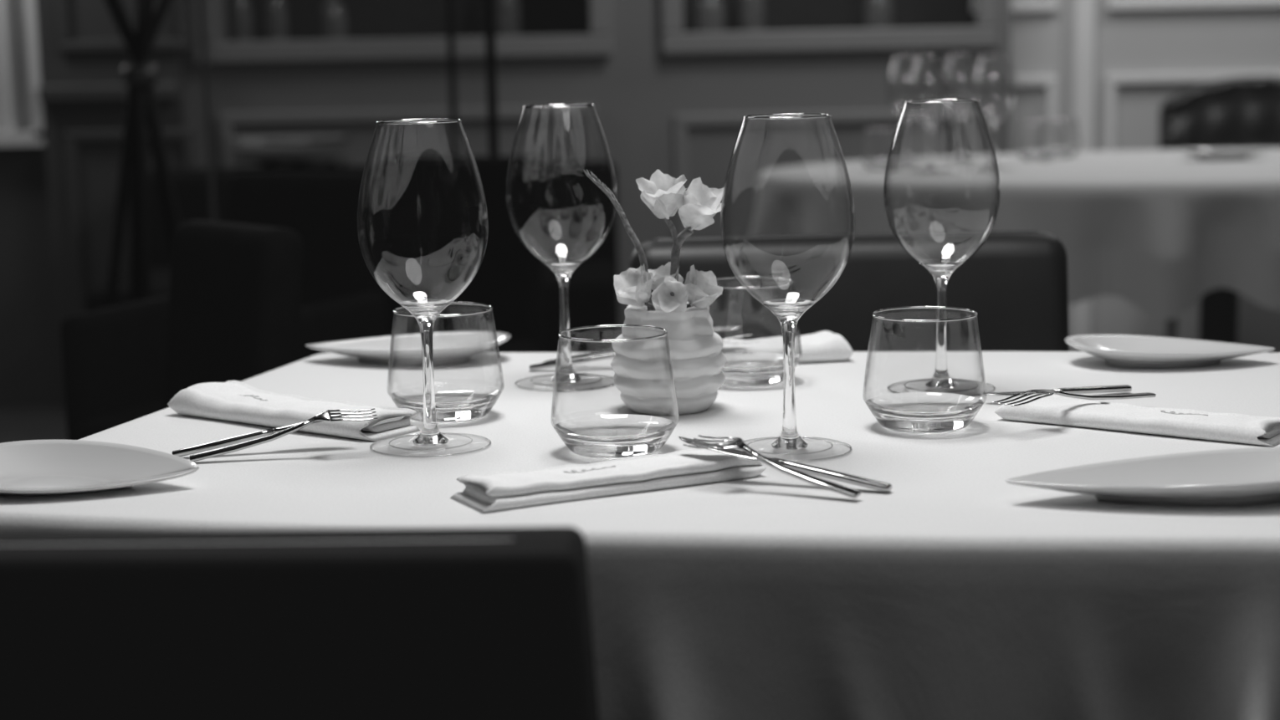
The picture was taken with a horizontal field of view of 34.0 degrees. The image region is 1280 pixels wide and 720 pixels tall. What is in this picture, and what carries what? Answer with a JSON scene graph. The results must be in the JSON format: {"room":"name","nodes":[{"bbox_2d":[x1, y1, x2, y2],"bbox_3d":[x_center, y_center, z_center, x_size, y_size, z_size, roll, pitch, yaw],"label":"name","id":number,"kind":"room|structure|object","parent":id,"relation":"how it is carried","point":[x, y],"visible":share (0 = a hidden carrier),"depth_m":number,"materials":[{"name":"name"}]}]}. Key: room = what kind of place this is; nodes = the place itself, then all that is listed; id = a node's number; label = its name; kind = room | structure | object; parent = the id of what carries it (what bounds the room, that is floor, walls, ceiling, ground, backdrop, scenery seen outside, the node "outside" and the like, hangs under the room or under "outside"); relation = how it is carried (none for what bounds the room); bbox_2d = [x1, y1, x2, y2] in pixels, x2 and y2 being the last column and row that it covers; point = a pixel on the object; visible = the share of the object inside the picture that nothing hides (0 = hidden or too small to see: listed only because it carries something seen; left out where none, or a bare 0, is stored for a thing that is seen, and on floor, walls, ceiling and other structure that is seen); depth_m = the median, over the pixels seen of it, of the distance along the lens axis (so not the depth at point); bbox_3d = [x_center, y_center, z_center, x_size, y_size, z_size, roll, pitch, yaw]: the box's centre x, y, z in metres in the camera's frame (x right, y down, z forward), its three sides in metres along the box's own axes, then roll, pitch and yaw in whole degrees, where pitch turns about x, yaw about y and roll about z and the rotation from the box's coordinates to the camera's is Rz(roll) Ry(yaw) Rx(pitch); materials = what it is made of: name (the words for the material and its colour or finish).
{"room":"restaurant","nodes":[
{"label":"restaurant","id":0,"kind":"room"},
{"bbox_2d":[0,406,67,443],"bbox_3d":[0.011,0.551,3.375,10.000,0.050,9.500,-1,9,0],"label":"floor","id":1,"kind":"structure","parent":0,"point":[17,424],"depth_m":5.82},
{"bbox_2d":[104,0,180,307],"bbox_3d":[-1.069,-0.603,4.493,0.822,1.930,0.792,-1,9,0],"label":"coat stand","id":2,"kind":"object","parent":1,"relation":"on","point":[141,113],"visible":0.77,"depth_m":4.45,"materials":[{"name":"black metal"}]},
{"bbox_2d":[199,0,215,220],"bbox_3d":[-0.609,-0.911,4.228,0.579,2.600,0.030,-1,9,0],"label":"glass wall","id":3,"kind":"structure","parent":1,"relation":"on","point":[202,2],"depth_m":4.28,"materials":[{"name":"black metal"}]},
{"bbox_2d":[60,172,386,440],"bbox_3d":[-0.640,0.122,3.384,0.353,0.819,0.517,2,10,22],"label":"dining chair","id":4,"kind":"object","parent":1,"relation":"on","point":[114,358],"visible":0.37,"depth_m":3.39,"materials":[{"name":"black leather"}]},
{"bbox_2d":[163,220,302,409],"bbox_3d":[-0.677,0.253,2.587,0.517,0.809,0.260,-9,12,-41],"label":"dining chair","id":5,"kind":"object","parent":1,"relation":"on","point":[234,312],"visible":0.39,"depth_m":2.64,"materials":[{"name":"black leather"}]},
{"bbox_2d":[0,526,599,719],"bbox_3d":[-0.246,0.452,1.219,0.515,0.821,0.519,-1,9,3],"label":"dining chair","id":6,"kind":"object","parent":1,"relation":"on","point":[453,623],"visible":1,"depth_m":0.91,"materials":[{"name":"black leather"}]},
{"bbox_2d":[86,160,619,352],"bbox_3d":[-0.734,-0.165,5.620,1.350,0.680,0.660,-1,9,0],"label":"bench","id":7,"kind":"object","parent":1,"relation":"on","point":[578,215],"visible":0.22,"depth_m":5.75,"materials":[{"name":"black leather"}]},
{"bbox_2d":[230,134,348,169],"bbox_3d":[-0.967,-0.575,5.778,0.320,0.090,0.123,-1,9,0],"label":"cushion","id":8,"kind":"object","parent":7,"relation":"on","point":[309,151],"visible":1,"depth_m":5.74,"materials":[{"name":"grey fabric"}]},
{"bbox_2d":[445,0,458,156],"bbox_3d":[-0.444,-1.054,4.793,0.180,2.700,0.180,-1,9,0],"label":"metal post","id":9,"kind":"object","parent":1,"relation":"on","point":[449,3],"visible":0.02,"depth_m":4.85,"materials":[{"name":"black metal"}]},
{"bbox_2d":[374,156,542,353],"bbox_3d":[-0.408,0.044,3.879,0.348,0.812,0.517,2,9,17],"label":"dining chair","id":10,"kind":"object","parent":1,"relation":"on","point":[437,223],"visible":0.41,"depth_m":4.00,"materials":[{"name":"black leather"}]},
{"bbox_2d":[484,0,499,156],"bbox_3d":[-0.310,-0.964,4.201,0.180,2.700,0.180,-1,9,0],"label":"metal post","id":11,"kind":"object","parent":1,"relation":"on","point":[489,11],"visible":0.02,"depth_m":4.25,"materials":[{"name":"black metal"}]},
{"bbox_2d":[629,230,1069,351],"bbox_3d":[0.220,0.319,1.967,0.455,0.834,0.517,-1,9,0],"label":"dining chair","id":12,"kind":"object","parent":1,"relation":"on","point":[1016,284],"visible":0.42,"depth_m":2.10,"materials":[{"name":"black leather"}]},
{"bbox_2d":[1198,287,1239,343],"bbox_3d":[1.220,-0.039,4.411,1.881,0.748,0.990,-1,9,0],"label":"dining table","id":13,"kind":"object","parent":1,"relation":"on","point":[1219,308],"visible":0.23,"depth_m":4.37,"materials":[{"name":"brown wood"}]},
{"bbox_2d":[749,148,1279,320],"bbox_3d":[1.220,-0.285,4.378,2.028,0.257,1.162,-1,9,0],"label":"tablecloth","id":14,"kind":"object","parent":13,"relation":"on","point":[1156,231],"visible":0.79,"depth_m":3.91,"materials":[{"name":"fabric"}]},
{"bbox_2d":[861,128,905,170],"bbox_3d":[0.505,-0.438,4.338,0.090,0.085,0.090,6,11,39],"label":"water tumbler","id":15,"kind":"object","parent":14,"relation":"on","point":[873,165],"visible":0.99,"depth_m":4.32,"materials":[{"name":"clear glass"}]},
{"bbox_2d":[885,54,929,163],"bbox_3d":[0.576,-0.539,4.498,0.092,0.233,0.092,4,10,32],"label":"wine glass","id":16,"kind":"object","parent":14,"relation":"on","point":[907,118],"visible":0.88,"depth_m":4.50,"materials":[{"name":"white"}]},
{"bbox_2d":[885,54,929,115],"bbox_3d":[0.575,-0.590,4.490,0.092,0.129,0.092,-1,9,0],"label":"bowl","id":17,"kind":"object","parent":16,"relation":"on","point":[907,54],"depth_m":4.49,"materials":[{"name":"clear glass"}]},
{"bbox_2d":[907,56,953,173],"bbox_3d":[0.586,-0.496,4.223,0.092,0.233,0.092,-7,11,-35],"label":"wine glass","id":18,"kind":"object","parent":14,"relation":"on","point":[929,124],"visible":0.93,"depth_m":4.23,"materials":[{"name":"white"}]},
{"bbox_2d":[907,56,953,120],"bbox_3d":[0.585,-0.547,4.215,0.092,0.129,0.092,-1,9,0],"label":"bowl","id":19,"kind":"object","parent":18,"relation":"on","point":[916,56],"depth_m":4.21,"materials":[{"name":"clear glass"}]},
{"bbox_2d":[941,53,983,161],"bbox_3d":[0.701,-0.549,4.546,0.092,0.233,0.092,7,12,43],"label":"wine glass","id":20,"kind":"object","parent":14,"relation":"on","point":[961,116],"visible":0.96,"depth_m":4.55,"materials":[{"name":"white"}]},
{"bbox_2d":[941,53,983,113],"bbox_3d":[0.700,-0.600,4.538,0.092,0.129,0.092,-1,9,0],"label":"bowl","id":21,"kind":"object","parent":20,"relation":"on","point":[949,53],"depth_m":4.53,"materials":[{"name":"clear glass"}]},
{"bbox_2d":[971,54,1017,169],"bbox_3d":[0.726,-0.508,4.285,0.092,0.233,0.092,4,10,32],"label":"wine glass","id":22,"kind":"object","parent":14,"relation":"on","point":[994,121],"visible":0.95,"depth_m":4.29,"materials":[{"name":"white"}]},
{"bbox_2d":[971,54,1017,117],"bbox_3d":[0.725,-0.560,4.277,0.092,0.129,0.092,-1,9,0],"label":"bowl","id":23,"kind":"object","parent":22,"relation":"on","point":[980,54],"depth_m":4.27,"materials":[{"name":"clear glass"}]},
{"bbox_2d":[1016,120,1058,161],"bbox_3d":[0.862,-0.475,4.535,0.090,0.085,0.090,1,9,13],"label":"water tumbler","id":24,"kind":"object","parent":14,"relation":"on","point":[1029,156],"visible":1,"depth_m":4.51,"materials":[{"name":"clear glass"}]},
{"bbox_2d":[1038,117,1080,158],"bbox_3d":[0.929,-0.492,4.635,0.090,0.085,0.090,-3,9,-9],"label":"water tumbler","id":25,"kind":"object","parent":14,"relation":"on","point":[1062,152],"visible":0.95,"depth_m":4.61,"materials":[{"name":"clear glass"}]},
{"bbox_2d":[1179,148,1269,160],"bbox_3d":[1.252,-0.442,4.470,0.201,0.024,0.120,-3,9,-11],"label":"plate","id":26,"kind":"object","parent":14,"relation":"on","point":[1202,154],"visible":1,"depth_m":4.44,"materials":[{"name":"white ceramic"}]},
{"bbox_2d":[1158,76,1279,337],"bbox_3d":[1.766,-0.337,5.802,0.571,0.884,0.518,-1,9,0],"label":"dining chair","id":27,"kind":"object","parent":1,"relation":"on","point":[1237,112],"visible":0.42,"depth_m":5.93,"materials":[{"name":"black leather"}]},
{"bbox_3d":[0.207,0.415,1.631,1.333,0.748,0.769,-1,9,0],"label":"dining table","id":28,"kind":"object","parent":1,"relation":"on","visible":0},
{"bbox_2d":[0,351,1279,719],"bbox_3d":[0.201,0.177,1.584,1.233,0.267,0.808,1,9,14],"label":"tablecloth","id":29,"kind":"object","parent":28,"relation":"on","point":[958,591],"visible":0.48,"depth_m":1.23,"materials":[{"name":"white fabric"}]},
{"bbox_2d":[0,440,199,496],"bbox_3d":[-0.378,0.073,1.385,0.177,0.023,0.099,0,9,6],"label":"plate","id":30,"kind":"object","parent":29,"relation":"on","point":[31,468],"visible":1,"depth_m":1.40,"materials":[{"name":"white ceramic"}]},
{"bbox_2d":[171,411,360,456],"bbox_3d":[-0.266,0.052,1.490,0.133,0.026,0.014,-3,9,-14],"label":"knife","id":31,"kind":"object","parent":29,"relation":"on","point":[230,441],"visible":0.68,"depth_m":1.48,"materials":[{"name":"metal"}]},
{"bbox_2d":[189,408,378,462],"bbox_3d":[-0.249,0.053,1.465,0.130,0.030,0.022,-3,9,-12],"label":"fork","id":32,"kind":"object","parent":29,"relation":"on","point":[326,415],"visible":0.99,"depth_m":1.46,"materials":[{"name":"metal"}]},
{"bbox_2d":[167,380,419,441],"bbox_3d":[-0.267,0.037,1.603,0.220,0.023,0.067,5,11,36],"label":"folded napkin","id":33,"kind":"object","parent":29,"relation":"on","point":[230,401],"visible":0.87,"depth_m":1.59,"materials":[{"name":"fabric"}]},
{"bbox_2d":[305,331,511,366],"bbox_3d":[-0.211,-0.010,1.897,0.189,0.022,0.106,0,9,5],"label":"plate","id":34,"kind":"object","parent":29,"relation":"on","point":[457,347],"visible":0.84,"depth_m":1.90,"materials":[{"name":"white ceramic"}]},
{"bbox_2d":[357,117,491,457],"bbox_3d":[-0.152,-0.053,1.483,0.092,0.233,0.092,4,10,32],"label":"wine glass","id":35,"kind":"object","parent":29,"relation":"on","point":[426,311],"visible":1,"depth_m":1.49,"materials":[{"name":"clear glass"}]},
{"bbox_2d":[357,117,488,304],"bbox_3d":[-0.153,-0.104,1.475,0.092,0.129,0.092,-1,9,0],"label":"bowl","id":36,"kind":"object","parent":35,"relation":"on","point":[420,301],"depth_m":1.48,"materials":[{"name":"clear glass"}]},
{"bbox_2d":[387,302,504,423],"bbox_3d":[-0.150,0.002,1.609,0.090,0.085,0.090,2,9,20],"label":"water tumbler","id":37,"kind":"object","parent":29,"relation":"on","point":[454,403],"visible":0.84,"depth_m":1.60,"materials":[{"name":"clear glass"}]},
{"bbox_2d":[506,103,617,392],"bbox_3d":[-0.064,-0.095,1.741,0.092,0.233,0.092,-7,10,-32],"label":"wine glass","id":38,"kind":"object","parent":29,"relation":"on","point":[563,268],"visible":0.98,"depth_m":1.75,"materials":[{"name":"clear glass"}]},
{"bbox_2d":[506,103,617,261],"bbox_3d":[-0.065,-0.146,1.733,0.092,0.129,0.092,-1,9,0],"label":"bowl","id":39,"kind":"object","parent":38,"relation":"on","point":[550,105],"depth_m":1.73,"materials":[{"name":"clear glass"}]},
{"bbox_2d":[450,448,766,512],"bbox_3d":[-0.020,0.074,1.354,0.204,0.016,0.058,-6,10,-27],"label":"folded napkin","id":40,"kind":"object","parent":29,"relation":"on","point":[494,491],"visible":0.92,"depth_m":1.33,"materials":[{"name":"fabric"}]},
{"bbox_2d":[550,324,679,459],"bbox_3d":[-0.018,0.022,1.463,0.090,0.085,0.090,-3,9,-13],"label":"water tumbler","id":41,"kind":"object","parent":29,"relation":"on","point":[616,436],"visible":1,"depth_m":1.46,"materials":[{"name":"clear glass"}]},
{"bbox_2d":[529,333,752,370],"bbox_3d":[0.001,-0.007,1.828,0.196,0.028,0.014,-1,9,0],"label":"knife","id":42,"kind":"object","parent":29,"relation":"on","point":[607,355],"visible":0.51,"depth_m":1.82,"materials":[{"name":"metal"}]},
{"bbox_2d":[542,325,742,363],"bbox_3d":[0.000,-0.012,1.827,0.180,0.037,0.023,1,9,16],"label":"fork","id":43,"kind":"object","parent":29,"relation":"on","point":[714,328],"visible":0.37,"depth_m":1.83,"materials":[{"name":"metal"}]},
{"bbox_2d":[610,302,726,415],"bbox_3d":[0.022,-0.002,1.626,0.090,0.082,0.090,4,10,31],"label":"flower vase","id":44,"kind":"object","parent":29,"relation":"on","point":[642,376],"visible":0.93,"depth_m":1.59,"materials":[{"name":"ceramic"}]},
{"bbox_2d":[583,169,652,311],"bbox_3d":[-0.013,-0.061,1.616,0.057,0.173,0.006,-1,9,0],"label":"spike","id":45,"kind":"object","parent":44,"relation":"in","point":[642,259],"visible":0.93,"depth_m":1.61,"materials":[{"name":"plant"}]},
{"bbox_2d":[613,263,655,310],"bbox_3d":[-0.004,-0.030,1.598,0.032,0.087,0.030,-1,9,0],"label":"blossom","id":46,"kind":"object","parent":44,"relation":"in","point":[632,286],"visible":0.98,"depth_m":1.60,"materials":[{"name":"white plant"}]},
{"bbox_2d":[647,261,683,291],"bbox_3d":[0.020,-0.033,1.622,0.035,0.085,0.027,-1,9,0],"label":"blossom","id":47,"kind":"object","parent":44,"relation":"in","point":[657,275],"visible":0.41,"depth_m":1.62,"materials":[{"name":"white plant"}]},
{"bbox_2d":[651,276,687,312],"bbox_3d":[0.023,-0.026,1.592,0.028,0.080,0.046,-1,9,0],"label":"blossom","id":48,"kind":"object","parent":44,"relation":"in","point":[670,295],"visible":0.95,"depth_m":1.57,"materials":[{"name":"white plant"}]},
{"bbox_2d":[635,169,725,281],"bbox_3d":[0.032,-0.059,1.599,0.068,0.172,0.046,-1,9,0],"label":"flower sprig","id":49,"kind":"object","parent":44,"relation":"in","point":[663,194],"visible":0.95,"depth_m":1.59,"materials":[{"name":"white plant"}]},
{"bbox_2d":[684,265,722,308],"bbox_3d":[0.044,-0.030,1.597,0.039,0.086,0.035,-1,9,0],"label":"blossom","id":50,"kind":"object","parent":44,"relation":"in","point":[702,288],"visible":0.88,"depth_m":1.60,"materials":[{"name":"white plant"}]},
{"bbox_2d":[716,276,802,387],"bbox_3d":[0.090,-0.024,1.742,0.090,0.085,0.090,5,11,35],"label":"water tumbler","id":51,"kind":"object","parent":29,"relation":"on","point":[740,369],"visible":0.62,"depth_m":1.72,"materials":[{"name":"clear glass"}]},
{"bbox_2d":[683,435,860,498],"bbox_3d":[0.083,0.068,1.327,0.120,0.029,0.022,5,11,33],"label":"fork","id":52,"kind":"object","parent":29,"relation":"on","point":[738,443],"visible":1,"depth_m":1.32,"materials":[{"name":"metal"}]},
{"bbox_2d":[678,436,891,492],"bbox_3d":[0.090,0.068,1.350,0.150,0.024,0.014,3,10,27],"label":"knife","id":53,"kind":"object","parent":29,"relation":"on","point":[827,473],"visible":0.77,"depth_m":1.34,"materials":[{"name":"metal"}]},
{"bbox_2d":[721,330,853,363],"bbox_3d":[0.103,-0.010,1.858,0.166,0.022,0.066,-2,9,-8],"label":"folded napkin","id":54,"kind":"object","parent":29,"relation":"on","point":[822,346],"visible":0.45,"depth_m":1.84,"materials":[{"name":"fabric"}]},
{"bbox_2d":[720,112,855,462],"bbox_3d":[0.102,-0.052,1.442,0.092,0.233,0.092,-10,12,-43],"label":"wine glass","id":55,"kind":"object","parent":29,"relation":"on","point":[788,312],"visible":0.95,"depth_m":1.45,"materials":[{"name":"clear glass"}]},
{"bbox_2d":[720,112,855,303],"bbox_3d":[0.101,-0.103,1.434,0.092,0.129,0.092,-1,9,0],"label":"bowl","id":56,"kind":"object","parent":55,"relation":"on","point":[819,115],"depth_m":1.43,"materials":[{"name":"clear glass"}]},
{"bbox_2d":[862,306,986,434],"bbox_3d":[0.208,0.007,1.529,0.090,0.085,0.090,-7,10,-31],"label":"water tumbler","id":57,"kind":"object","parent":29,"relation":"on","point":[908,412],"visible":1,"depth_m":1.52,"materials":[{"name":"clear glass"}]},
{"bbox_2d":[883,98,1000,396],"bbox_3d":[0.242,-0.091,1.676,0.092,0.233,0.092,7,12,43],"label":"wine glass","id":58,"kind":"object","parent":29,"relation":"on","point":[941,269],"visible":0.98,"depth_m":1.68,"materials":[{"name":"clear glass"}]},
{"bbox_2d":[883,98,1000,262],"bbox_3d":[0.241,-0.142,1.668,0.092,0.129,0.092,-1,9,0],"label":"bowl","id":59,"kind":"object","parent":58,"relation":"on","point":[931,100],"depth_m":1.67,"materials":[{"name":"clear glass"}]},
{"bbox_2d":[982,384,1131,395],"bbox_3d":[0.329,0.025,1.640,0.128,0.005,0.015,-2,8,-18],"label":"knife","id":60,"kind":"object","parent":29,"relation":"on","point":[1123,387],"visible":0.66,"depth_m":1.65,"materials":[{"name":"metal"}]},
{"bbox_2d":[990,389,1156,406],"bbox_3d":[0.324,0.028,1.541,0.171,0.020,0.023,-8,11,-38],"label":"fork","id":61,"kind":"object","parent":29,"relation":"on","point":[1046,392],"visible":1,"depth_m":1.52,"materials":[{"name":"metal"}]},
{"bbox_2d":[994,394,1279,446],"bbox_3d":[0.364,0.042,1.517,0.211,0.015,0.061,5,11,35],"label":"folded napkin","id":62,"kind":"object","parent":29,"relation":"on","point":[1054,409],"visible":0.97,"depth_m":1.50,"materials":[{"name":"fabric"}]},
{"bbox_2d":[1005,446,1279,506],"bbox_3d":[0.337,0.073,1.288,0.225,0.024,0.090,-2,9,-2],"label":"plate","id":63,"kind":"object","parent":29,"relation":"on","point":[1236,477],"visible":1,"depth_m":1.31,"materials":[{"name":"white ceramic"}]},
{"bbox_2d":[1064,334,1274,368],"bbox_3d":[0.455,-0.007,1.798,0.177,0.021,0.102,0,9,8],"label":"plate","id":64,"kind":"object","parent":29,"relation":"on","point":[1117,350],"visible":1,"depth_m":1.80,"materials":[{"name":"white ceramic"}]},
{"bbox_2d":[35,0,186,409],"bbox_3d":[-1.503,-1.309,5.914,0.392,2.900,0.200,-1,9,0],"label":"wall","id":65,"kind":"structure","parent":0,"point":[98,162],"depth_m":5.92,"materials":[{"name":"paint"}]},
{"bbox_2d":[38,81,179,102],"bbox_3d":[-1.492,-0.752,5.880,0.392,0.050,0.040,-1,9,0],"label":"trim","id":66,"kind":"structure","parent":65,"relation":"attached to","point":[164,91],"depth_m":5.86,"materials":[{"name":"paint"}]},
{"bbox_2d":[56,0,190,51],"bbox_3d":[-1.458,-1.451,5.781,0.368,1.180,0.020,-1,9,0],"label":"trim","id":67,"kind":"structure","parent":65,"relation":"attached to","point":[64,45],"depth_m":5.86,"materials":[{"name":"paint"}]},
{"bbox_2d":[63,128,196,314],"bbox_3d":[-1.436,-0.354,5.952,0.368,0.600,0.020,-1,9,0],"label":"trim","id":68,"kind":"structure","parent":65,"relation":"attached to","point":[188,135],"depth_m":5.92,"materials":[{"name":"paint"}]},
{"bbox_2d":[0,0,1011,408],"bbox_3d":[-1.991,-1.303,5.939,6.070,2.900,0.150,-1,9,0],"label":"wall","id":69,"kind":"structure","parent":0,"point":[637,91],"depth_m":5.96,"materials":[{"name":"grey paint"}]},
{"bbox_2d":[0,0,34,130],"bbox_3d":[-1.860,-1.344,5.923,0.321,1.420,0.030,-1,9,0],"label":"window","id":70,"kind":"structure","parent":69,"relation":"in","point":[18,12],"depth_m":5.99,"materials":[{"name":"grey glass"}]},
{"bbox_2d":[0,0,45,146],"bbox_3d":[-1.861,-1.323,5.855,0.318,1.440,0.090,-1,9,0],"label":"trim","id":71,"kind":"structure","parent":69,"relation":"attached to","point":[12,136],"depth_m":5.92,"materials":[{"name":"paint"}]},
{"bbox_2d":[191,0,612,63],"bbox_3d":[-0.680,-1.428,5.827,1.179,1.170,0.040,-1,9,0],"label":"picture frame","id":72,"kind":"structure","parent":69,"relation":"attached to","point":[599,43],"depth_m":5.89,"materials":[{"name":"grey paint"}]},
{"bbox_2d":[225,0,591,41],"bbox_3d":[-0.691,-1.494,6.181,1.239,1.250,0.360,-1,9,0],"label":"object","id":73,"kind":"structure","parent":69,"relation":"in","point":[365,18],"depth_m":6.41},
{"bbox_2d":[226,0,252,41],"bbox_3d":[-1.191,-1.057,6.208,0.073,0.281,0.073,-1,9,0],"label":"bottle","id":74,"kind":"object","parent":73,"relation":"on","point":[238,12],"visible":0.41,"depth_m":6.19,"materials":[{"name":"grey glass"}]},
{"bbox_2d":[261,0,287,40],"bbox_3d":[-1.086,-1.059,6.208,0.073,0.281,0.073,-1,9,0],"label":"bottle","id":75,"kind":"object","parent":73,"relation":"on","point":[273,12],"visible":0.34,"depth_m":6.19,"materials":[{"name":"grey glass"}]},
{"bbox_2d":[317,0,347,40],"bbox_3d":[-0.916,-1.035,6.212,0.088,0.225,0.088,-1,9,0],"label":"bottle","id":76,"kind":"object","parent":73,"relation":"on","point":[331,15],"visible":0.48,"depth_m":6.18,"materials":[{"name":"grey glass"}]},
{"bbox_2d":[496,0,521,35],"bbox_3d":[-0.392,-1.073,6.208,0.073,0.281,0.073,-1,9,0],"label":"bottle","id":77,"kind":"object","parent":73,"relation":"on","point":[508,12],"visible":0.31,"depth_m":6.19,"materials":[{"name":"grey glass"}]},
{"bbox_2d":[220,106,597,168],"bbox_3d":[-0.655,-0.472,5.987,1.069,0.490,0.020,-1,9,0],"label":"trim","id":78,"kind":"structure","parent":69,"relation":"attached to","point":[227,120],"depth_m":5.94,"materials":[{"name":"grey paint"}]},
{"bbox_2d":[674,108,978,235],"bbox_3d":[0.535,-0.481,5.989,0.868,0.460,0.020,-1,9,0],"label":"trim","id":79,"kind":"structure","parent":69,"relation":"attached to","point":[681,121],"depth_m":5.95,"materials":[{"name":"grey paint"}]},
{"bbox_2d":[681,0,975,32],"bbox_3d":[0.500,-1.517,6.181,1.038,1.250,0.360,-1,9,0],"label":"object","id":80,"kind":"structure","parent":69,"relation":"in","point":[780,15],"depth_m":6.42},
{"bbox_2d":[695,0,725,32],"bbox_3d":[0.208,-1.057,6.212,0.088,0.225,0.088,-1,9,0],"label":"bottle","id":81,"kind":"object","parent":80,"relation":"on","point":[709,14],"visible":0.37,"depth_m":6.18,"materials":[{"name":"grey glass"}]},
{"bbox_2d":[739,0,764,31],"bbox_3d":[0.332,-1.087,6.208,0.073,0.281,0.073,-1,9,0],"label":"bottle","id":82,"kind":"object","parent":80,"relation":"on","point":[751,12],"visible":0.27,"depth_m":6.19,"materials":[{"name":"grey glass"}]},
{"bbox_2d":[863,0,893,29],"bbox_3d":[0.708,-1.067,6.212,0.088,0.225,0.088,-1,9,0],"label":"bottle","id":83,"kind":"object","parent":80,"relation":"on","point":[877,13],"visible":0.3,"depth_m":6.18,"materials":[{"name":"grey glass"}]},
{"bbox_2d":[661,0,998,54],"bbox_3d":[0.526,-1.452,5.827,0.948,1.170,0.040,-1,9,0],"label":"picture frame","id":84,"kind":"structure","parent":69,"relation":"attached to","point":[985,34],"depth_m":5.89,"materials":[{"name":"grey paint"}]},
{"bbox_2d":[1009,0,1279,353],"bbox_3d":[3.002,-1.442,6.186,3.940,2.900,0.350,-1,9,0],"label":"wall","id":85,"kind":"structure","parent":0,"point":[1236,39],"depth_m":6.29,"materials":[{"name":"paint"}]},
{"bbox_2d":[971,0,1058,13],"bbox_3d":[1.108,-1.643,6.159,0.257,1.220,0.030,-1,9,0],"label":"trim","id":86,"kind":"structure","parent":85,"relation":"attached to","point":[1052,5],"depth_m":6.24,"materials":[{"name":"paint"}]},
{"bbox_2d":[1010,75,1057,148],"bbox_3d":[1.129,-0.586,6.324,0.257,0.540,0.030,-1,9,0],"label":"trim","id":87,"kind":"structure","parent":85,"relation":"attached to","point":[1050,81],"depth_m":6.28,"materials":[{"name":"paint"}]},
{"bbox_2d":[1068,0,1095,351],"bbox_3d":[1.319,-1.409,6.191,0.066,2.900,0.040,-1,9,0],"label":"trim","id":88,"kind":"structure","parent":85,"relation":"attached to","point":[1083,11],"depth_m":6.27,"materials":[{"name":"paint"}]},
{"bbox_2d":[1103,71,1279,150],"bbox_3d":[1.807,-0.599,6.324,0.807,0.540,0.030,-1,9,0],"label":"trim","id":89,"kind":"structure","parent":85,"relation":"attached to","point":[1111,80],"depth_m":6.27,"materials":[{"name":"paint"}]},
{"bbox_2d":[1105,0,1279,10],"bbox_3d":[1.786,-1.656,6.159,0.807,1.220,0.030,-1,9,0],"label":"trim","id":90,"kind":"structure","parent":85,"relation":"attached to","point":[1110,4],"depth_m":6.24,"materials":[{"name":"paint"}]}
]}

